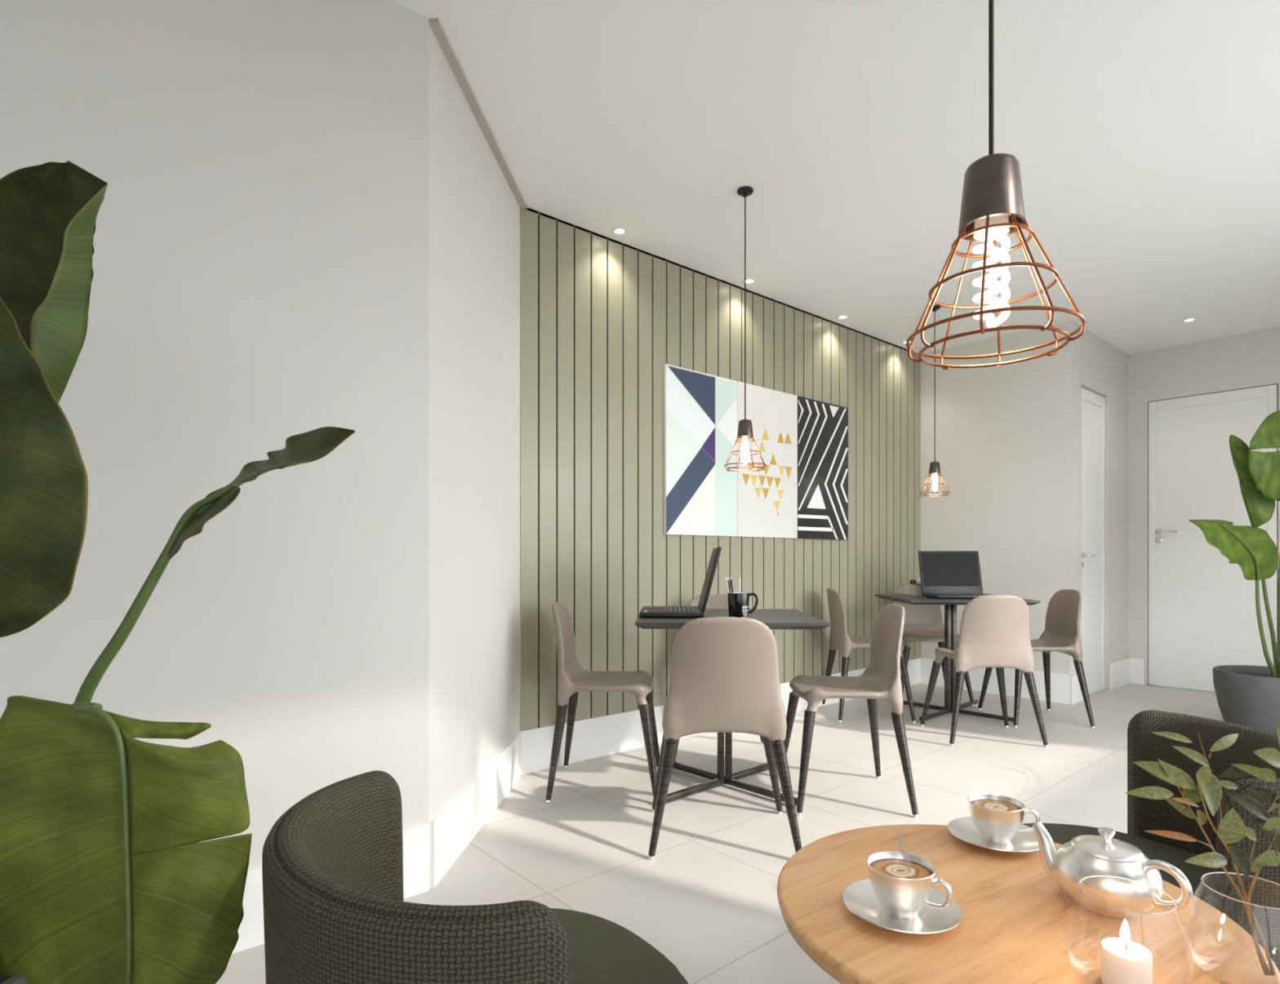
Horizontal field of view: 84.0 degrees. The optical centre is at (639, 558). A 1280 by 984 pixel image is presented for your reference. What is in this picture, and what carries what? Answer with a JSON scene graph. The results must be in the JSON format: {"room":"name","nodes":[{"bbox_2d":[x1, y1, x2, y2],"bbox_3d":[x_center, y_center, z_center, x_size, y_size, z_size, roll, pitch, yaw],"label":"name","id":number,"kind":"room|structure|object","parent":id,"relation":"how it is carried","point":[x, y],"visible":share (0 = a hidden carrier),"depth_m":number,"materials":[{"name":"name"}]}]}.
{"room":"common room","nodes":[
{"label":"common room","id":0,"kind":"room"},
{"bbox_2d":[0,0,428,868],"bbox_3d":[-1.861,-0.318,1.182,3.120,2.635,0.120,0,0,-41],"label":"wall","id":1,"kind":"structure","parent":0,"point":[260,256],"depth_m":1.84,"materials":[{"name":"paint"}]},
{"bbox_2d":[231,823,429,954],"bbox_3d":[-1.819,0.900,1.129,3.114,0.200,0.016,0,0,-41],"label":"baseboard","id":2,"kind":"structure","parent":1,"relation":"attached to","point":[415,839],"depth_m":2.09,"materials":[{"name":"white paint"}]},
{"bbox_2d":[428,23,519,822],"bbox_3d":[-0.657,-0.318,2.724,0.120,2.635,1.134,0,0,4],"label":"wall","id":3,"kind":"structure","parent":0,"point":[474,211],"depth_m":2.55,"materials":[{"name":"paint"}]},
{"bbox_2d":[428,737,517,888],"bbox_3d":[-0.593,0.900,2.664,0.016,0.200,1.024,0,0,4],"label":"baseboard","id":4,"kind":"structure","parent":3,"relation":"attached to","point":[454,828],"depth_m":2.50,"materials":[{"name":"white paint"}]},
{"bbox_2d":[428,17,527,208],"bbox_3d":[-0.582,-1.628,2.727,0.030,0.014,1.151,0,0,4],"label":"trim","id":5,"kind":"structure","parent":3,"relation":"attached to","point":[435,24],"depth_m":2.54,"materials":[{"name":"white paint"}]},
{"bbox_2d":[514,732,520,779],"bbox_3d":[-0.556,0.900,3.227,0.007,0.200,0.104,0,0,4],"label":"baseboard","id":6,"kind":"structure","parent":3,"relation":"attached to","point":[518,735],"depth_m":3.24,"materials":[{"name":"white paint"}]},
{"bbox_2d":[215,684,1223,983],"bbox_3d":[0.850,1.050,2.316,9.310,0.100,3.542,0,0,-41],"label":"floor","id":7,"kind":"structure","parent":0,"point":[707,900],"depth_m":2.83,"materials":[{"name":"tile"}]},
{"bbox_2d":[0,160,355,983],"bbox_3d":[-0.829,0.186,0.968,0.768,1.627,0.392,0,0,11],"label":"potted plant","id":8,"kind":"object","parent":7,"relation":"on","point":[106,877],"visible":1,"depth_m":0.95,"materials":[{"name":"green plant"}]},
{"bbox_2d":[262,770,688,983],"bbox_3d":[-0.211,0.679,1.013,0.575,0.648,0.619,0,0,-36],"label":"tub chair","id":9,"kind":"object","parent":7,"relation":"on","point":[335,912],"visible":1,"depth_m":0.77,"materials":[{"name":"grey fabric"}]},
{"bbox_2d":[275,770,560,924],"bbox_3d":[-0.340,0.527,0.920,0.230,0.345,0.590,0,0,-36],"label":"cushion","id":10,"kind":"object","parent":9,"relation":"on","point":[340,851],"depth_m":0.99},
{"bbox_2d":[550,908,688,983],"bbox_3d":[-0.182,0.686,1.033,0.504,0.118,0.524,0,0,-36],"label":"seat cushion","id":11,"kind":"object","parent":9,"relation":"on","point":[602,951],"depth_m":1.13,"materials":[{"name":"fabric"}]},
{"bbox_2d":[545,601,659,804],"bbox_3d":[-0.147,0.596,3.143,0.474,0.807,0.512,0,0,2],"label":"cafe chair","id":12,"kind":"object","parent":7,"relation":"on","point":[573,679],"visible":1,"depth_m":3.00,"materials":[{"name":"beige plastic"}]},
{"bbox_2d":[674,594,763,761],"bbox_3d":[0.408,0.596,3.623,0.512,0.807,0.474,0,0,2],"label":"cafe chair","id":13,"kind":"object","parent":7,"relation":"on","point":[714,601],"visible":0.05,"depth_m":3.83,"materials":[{"name":"beige plastic"}]},
{"bbox_2d":[648,617,801,861],"bbox_3d":[0.292,0.596,2.569,0.512,0.807,0.474,0,0,2],"label":"cafe chair","id":14,"kind":"object","parent":7,"relation":"on","point":[724,673],"visible":0.98,"depth_m":2.37,"materials":[{"name":"beige plastic"}]},
{"bbox_2d":[635,608,829,808],"bbox_3d":[0.372,0.625,3.130,0.750,0.750,0.750,0,0,3],"label":"square table","id":15,"kind":"object","parent":7,"relation":"on","point":[788,620],"visible":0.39,"depth_m":3.04,"materials":[{"name":"black laminate"}]},
{"bbox_2d":[639,546,721,617],"bbox_3d":[0.177,0.101,3.163,0.344,0.298,0.390,0,0,2],"label":"laptop","id":16,"kind":"object","parent":15,"relation":"on","point":[646,611],"visible":1,"depth_m":3.00,"materials":[{"name":"black plastic"}]},
{"bbox_2d":[727,592,758,618],"bbox_3d":[0.409,0.194,2.865,0.113,0.112,0.087,0,0,31],"label":"mug","id":17,"kind":"object","parent":15,"relation":"on","point":[738,603],"visible":0.79,"depth_m":2.84,"materials":[{"name":"black ceramic"}]},
{"bbox_2d":[725,577,729,593],"bbox_3d":[0.362,0.155,2.872,0.034,0.166,0.007,0,0,0],"label":"pencil","id":18,"kind":"object","parent":17,"relation":"in","point":[726,583],"visible":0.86,"depth_m":2.87,"materials":[{"name":"white wood"}]},
{"bbox_2d":[730,577,733,593],"bbox_3d":[0.375,0.155,2.864,0.023,0.165,0.007,0,0,-13],"label":"pencil","id":19,"kind":"object","parent":17,"relation":"in","point":[731,587],"visible":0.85,"depth_m":2.86,"materials":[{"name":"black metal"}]},
{"bbox_2d":[738,577,740,593],"bbox_3d":[0.404,0.155,2.886,0.006,0.163,0.011,0,0,37],"label":"pencil","id":20,"kind":"object","parent":17,"relation":"in","point":[740,577],"visible":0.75,"depth_m":2.88,"materials":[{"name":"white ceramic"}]},
{"bbox_2d":[777,604,918,818],"bbox_3d":[0.856,0.596,2.999,0.474,0.807,0.512,0,0,2],"label":"cafe chair","id":21,"kind":"object","parent":7,"relation":"on","point":[881,679],"visible":1,"depth_m":2.93,"materials":[{"name":"beige plastic"}]},
{"bbox_2d":[822,588,915,723],"bbox_3d":[1.450,0.596,4.574,0.474,0.807,0.512,0,0,2],"label":"cafe chair","id":22,"kind":"object","parent":7,"relation":"on","point":[839,640],"visible":0.78,"depth_m":4.42,"materials":[{"name":"beige plastic"}]},
{"bbox_2d":[891,584,974,706],"bbox_3d":[2.021,0.596,5.054,0.512,0.807,0.474,0,0,2],"label":"cafe chair","id":23,"kind":"object","parent":7,"relation":"on","point":[922,623],"visible":0.55,"depth_m":5.21,"materials":[{"name":"beige plastic"}]},
{"bbox_2d":[875,594,1039,724],"bbox_3d":[2.000,0.625,4.580,0.750,0.750,0.750,0,0,3],"label":"square table","id":24,"kind":"object","parent":7,"relation":"on","point":[950,604],"visible":0.59,"depth_m":4.55,"materials":[{"name":"black metal"}]},
{"bbox_2d":[909,578,922,595],"bbox_3d":[1.889,0.194,4.799,0.102,0.112,0.102,0,0,3],"label":"box","id":25,"kind":"object","parent":24,"relation":"on","point":[915,585],"visible":0.56,"depth_m":4.76,"materials":[{"name":"plastic"}]},
{"bbox_2d":[917,551,993,599],"bbox_3d":[2.027,0.101,4.532,0.390,0.298,0.344,0,0,2],"label":"laptop","id":26,"kind":"object","parent":24,"relation":"on","point":[943,574],"visible":0.95,"depth_m":4.65,"materials":[{"name":"black plastic"}]},
{"bbox_2d":[920,595,1048,747],"bbox_3d":[1.914,0.596,3.994,0.512,0.807,0.474,0,0,2],"label":"cafe chair","id":27,"kind":"object","parent":7,"relation":"on","point":[994,629],"visible":1,"depth_m":3.79,"materials":[{"name":"beige plastic"}]},
{"bbox_2d":[777,824,1279,983],"bbox_3d":[0.495,0.740,0.990,0.598,0.520,0.598,0,0,0],"label":"round table","id":28,"kind":"object","parent":7,"relation":"on","point":[1017,926],"visible":0.77,"depth_m":0.92,"materials":[{"name":"brown wood"}]},
{"bbox_2d":[842,879,962,934],"bbox_3d":[0.350,0.471,0.954,0.151,0.017,0.151,0,0,-41],"label":"saucer","id":29,"kind":"object","parent":28,"relation":"on","point":[860,898],"visible":0.71,"depth_m":0.94,"materials":[{"name":"silver metal"}]},
{"bbox_2d":[866,852,952,919],"bbox_3d":[0.351,0.443,0.951,0.087,0.062,0.094,0,0,-12],"label":"coffee cup","id":30,"kind":"object","parent":29,"relation":"on","point":[903,883],"visible":1,"depth_m":0.93,"materials":[{"name":"white ceramic"}]},
{"bbox_2d":[947,817,1039,853],"bbox_3d":[0.601,0.471,1.199,0.151,0.017,0.151,0,0,-41],"label":"saucer","id":31,"kind":"object","parent":28,"relation":"on","point":[964,829],"visible":0.7,"depth_m":1.19,"materials":[{"name":"silver metal"}]},
{"bbox_2d":[967,794,1039,844],"bbox_3d":[0.602,0.443,1.196,0.087,0.062,0.094,0,0,-30],"label":"coffee cup","id":32,"kind":"object","parent":31,"relation":"on","point":[997,819],"visible":0.96,"depth_m":1.18,"materials":[{"name":"silver metal"}]},
{"bbox_2d":[1031,822,1192,919],"bbox_3d":[0.641,0.427,0.980,0.130,0.106,0.156,0,0,5],"label":"teapot","id":33,"kind":"object","parent":28,"relation":"on","point":[1082,857],"visible":0.98,"depth_m":0.94,"materials":[{"name":"silver metal"}]},
{"bbox_2d":[1079,875,1177,914],"bbox_3d":[0.537,0.425,0.786,0.121,0.110,0.121,0,0,-41],"label":"glass candle holder","id":34,"kind":"object","parent":28,"relation":"on","point":[1175,906],"visible":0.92,"depth_m":0.78,"materials":[{"name":"clear glass"}]},
{"bbox_2d":[1101,919,1152,983],"bbox_3d":[0.537,0.436,0.786,0.047,0.075,0.047,0,0,0],"label":"candle","id":35,"kind":"object","parent":34,"relation":"in","point":[1124,961],"visible":1,"depth_m":0.78,"materials":[{"name":"white wax"}]},
{"bbox_2d":[1200,872,1279,910],"bbox_3d":[0.684,0.425,0.795,0.121,0.110,0.121,0,0,-41],"label":"glass vase","id":36,"kind":"object","parent":28,"relation":"on","point":[1203,876],"visible":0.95,"depth_m":0.80,"materials":[{"name":"clear glass"}]},
{"bbox_2d":[1125,759,1271,976],"bbox_3d":[0.628,0.350,0.797,0.165,0.238,0.066,0,0,0],"label":"twig","id":37,"kind":"object","parent":36,"relation":"in","point":[1173,775],"visible":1,"depth_m":0.80,"materials":[{"name":"green plant"}]},
{"bbox_2d":[1151,732,1275,976],"bbox_3d":[0.662,0.336,0.804,0.120,0.267,0.074,0,0,-10],"label":"twig","id":38,"kind":"object","parent":36,"relation":"in","point":[1232,829],"visible":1,"depth_m":0.81,"materials":[{"name":"green plant"}]},
{"bbox_2d":[1218,726,1279,976],"bbox_3d":[0.693,0.329,0.802,0.085,0.280,0.049,0,0,-7],"label":"twig","id":39,"kind":"object","parent":36,"relation":"in","point":[1271,827],"visible":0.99,"depth_m":0.79,"materials":[{"name":"green plant"}]},
{"bbox_2d":[977,589,1094,728],"bbox_3d":[2.459,0.596,4.440,0.474,0.807,0.512,0,0,3],"label":"cafe chair","id":40,"kind":"object","parent":7,"relation":"on","point":[1061,633],"visible":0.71,"depth_m":4.41,"materials":[{"name":"beige plastic"}]},
{"bbox_2d":[1022,710,1279,973],"bbox_3d":[1.011,0.679,1.438,0.575,0.648,0.619,0,0,22],"label":"tub chair","id":41,"kind":"object","parent":7,"relation":"on","point":[1143,745],"visible":0.44,"depth_m":1.53,"materials":[{"name":"black fabric"}]},
{"bbox_2d":[1022,823,1215,907],"bbox_3d":[0.978,0.686,1.451,0.504,0.118,0.524,0,0,22],"label":"seat cushion","id":42,"kind":"object","parent":41,"relation":"on","point":[1173,852],"depth_m":1.55,"materials":[{"name":"silver metal"}]},
{"bbox_2d":[1128,710,1279,913],"bbox_3d":[1.158,0.527,1.379,0.230,0.345,0.590,0,0,22],"label":"cushion","id":43,"kind":"object","parent":41,"relation":"on","point":[1144,814],"depth_m":1.53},
{"bbox_2d":[1188,410,1279,735],"bbox_3d":[3.391,0.071,3.854,1.065,1.858,0.530,0,0,-41],"label":"potted plant","id":44,"kind":"object","parent":7,"relation":"on","point":[1248,696],"visible":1,"depth_m":3.92,"materials":[{"name":"green plant"}]},
{"bbox_2d":[520,207,919,731],"bbox_3d":[0.808,-0.318,4.537,3.698,2.635,0.120,0,0,-41],"label":"wall","id":45,"kind":"structure","parent":0,"point":[602,317],"depth_m":3.79,"materials":[{"name":"green paint"}]},
{"bbox_2d":[663,364,737,537],"bbox_3d":[0.354,-0.593,4.053,0.580,0.926,0.020,0,0,-41],"label":"wall picture","id":46,"kind":"object","parent":45,"relation":"attached to","point":[700,409],"visible":0.98,"depth_m":4.02,"materials":[{"name":"white paper"}]},
{"bbox_2d":[520,658,919,775],"bbox_3d":[0.845,0.900,4.486,3.708,0.200,0.006,0,0,-41],"label":"baseboard","id":47,"kind":"structure","parent":45,"relation":"attached to","point":[597,737],"depth_m":3.58,"materials":[{"name":"white paint"}]},
{"bbox_2d":[737,381,797,538],"bbox_3d":[0.796,-0.593,4.433,0.580,0.926,0.020,0,0,-41],"label":"wall picture","id":48,"kind":"object","parent":45,"relation":"attached to","point":[767,499],"visible":0.96,"depth_m":4.42,"materials":[{"name":"white paper"}]},
{"bbox_2d":[797,395,848,540],"bbox_3d":[1.238,-0.593,4.814,0.580,0.926,0.020,0,0,-41],"label":"wall picture","id":49,"kind":"object","parent":45,"relation":"attached to","point":[822,427],"visible":1,"depth_m":4.79,"materials":[{"name":"black paper"}]},
{"bbox_2d":[393,0,1279,355],"bbox_3d":[0.850,-1.685,2.316,9.310,0.100,3.542,0,0,-41],"label":"ceiling","id":50,"kind":"structure","parent":0,"point":[1144,135],"depth_m":2.77,"materials":[{"name":"paint"}]},
{"bbox_2d":[611,226,627,235],"bbox_3d":[-0.102,-1.632,3.547,0.080,0.006,0.080,0,0,-41],"label":"recessed light","id":51,"kind":"object","parent":50,"relation":"in","point":[618,230],"visible":1,"depth_m":3.54,"materials":[{"name":"white paint"}]},
{"bbox_2d":[724,186,766,472],"bbox_3d":[0.467,-1.014,3.156,0.188,1.243,0.188,0,0,42],"label":"pendant lamp","id":52,"kind":"object","parent":50,"relation":"hanging from","point":[744,427],"visible":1,"depth_m":3.15,"materials":[{"name":"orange metal"}]},
{"bbox_2d":[742,278,755,284],"bbox_3d":[0.644,-1.632,4.189,0.080,0.006,0.080,0,0,-41],"label":"recessed light","id":53,"kind":"object","parent":50,"relation":"in","point":[748,281],"visible":0.88,"depth_m":4.19,"materials":[{"name":"white paint"}]},
{"bbox_2d":[836,315,848,319],"bbox_3d":[1.372,-1.632,4.815,0.080,0.006,0.080,0,0,-41],"label":"recessed light","id":54,"kind":"object","parent":50,"relation":"in","point":[841,317],"visible":1,"depth_m":4.81,"materials":[{"name":"white paint"}]},
{"bbox_2d":[919,305,950,497],"bbox_3d":[1.917,-1.020,4.625,0.188,1.230,0.188,0,0,42],"label":"pendant lamp","id":55,"kind":"object","parent":50,"relation":"hanging from","point":[935,468],"visible":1,"depth_m":4.61,"materials":[{"name":"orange metal"}]},
{"bbox_2d":[906,0,1085,369],"bbox_3d":[0.412,-0.939,0.834,0.188,1.393,0.188,0,0,42],"label":"pendant lamp","id":56,"kind":"object","parent":50,"relation":"hanging from","point":[993,207],"visible":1,"depth_m":0.82,"materials":[{"name":"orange metal"}]},
{"bbox_2d":[1182,318,1196,322],"bbox_3d":[3.762,-1.632,4.873,0.080,0.006,0.080,0,0,-41],"label":"recessed light","id":57,"kind":"object","parent":50,"relation":"in","point":[1188,320],"visible":1,"depth_m":4.87,"materials":[{"name":"white paint"}]},
{"bbox_2d":[920,328,1051,672],"bbox_3d":[2.568,-0.318,5.417,0.120,2.635,1.082,0,0,-41],"label":"wall","id":58,"kind":"structure","parent":0,"point":[993,424],"depth_m":5.26,"materials":[{"name":"paint"}]},
{"bbox_2d":[920,658,1071,704],"bbox_3d":[2.599,0.900,5.277,0.016,0.200,1.094,0,0,-41],"label":"baseboard","id":59,"kind":"structure","parent":58,"relation":"attached to","point":[1060,689],"depth_m":5.16,"materials":[{"name":"white paint"}]},
{"bbox_2d":[1051,320,1128,690],"bbox_3d":[3.442,-0.318,5.376,1.390,2.635,0.120,0,0,-41],"label":"wall","id":60,"kind":"structure","parent":0,"point":[1090,362],"depth_m":5.07,"materials":[{"name":"paint"}]},
{"bbox_2d":[1070,673,1083,705],"bbox_3d":[3.032,0.900,4.935,0.226,0.200,0.014,0,0,-41],"label":"baseboard","id":61,"kind":"structure","parent":60,"relation":"attached to","point":[1076,693],"depth_m":4.90,"materials":[{"name":"white paint"}]},
{"bbox_2d":[1081,387,1105,694],"bbox_3d":[3.309,-0.119,5.223,0.590,2.238,0.139,0,0,-41],"label":"door","id":62,"kind":"structure","parent":60,"relation":"in","point":[1093,405],"depth_m":5.26,"materials":[{"name":"white paint"}]},
{"bbox_2d":[1110,657,1129,690],"bbox_3d":[3.751,0.900,5.552,0.450,0.200,0.016,0,0,-41],"label":"baseboard","id":63,"kind":"structure","parent":60,"relation":"attached to","point":[1119,670],"depth_m":5.51,"materials":[{"name":"white paint"}]},
{"bbox_2d":[1128,326,1279,685],"bbox_3d":[4.725,-0.318,4.857,0.120,2.635,2.340,0,0,-41],"label":"wall","id":64,"kind":"structure","parent":0,"point":[1248,360],"depth_m":5.59,"materials":[{"name":"paint"}]},
{"bbox_2d":[1129,658,1144,684],"bbox_3d":[3.946,0.900,5.658,0.016,0.200,0.110,0,0,-41],"label":"baseboard","id":65,"kind":"structure","parent":64,"relation":"attached to","point":[1136,666],"depth_m":5.65,"materials":[{"name":"white paint"}]},
{"bbox_2d":[1148,384,1278,692],"bbox_3d":[4.260,-0.123,5.320,0.139,2.246,0.792,0,0,-41],"label":"door","id":66,"kind":"structure","parent":64,"relation":"in","point":[1202,617],"depth_m":5.37,"materials":[{"name":"white paint"}]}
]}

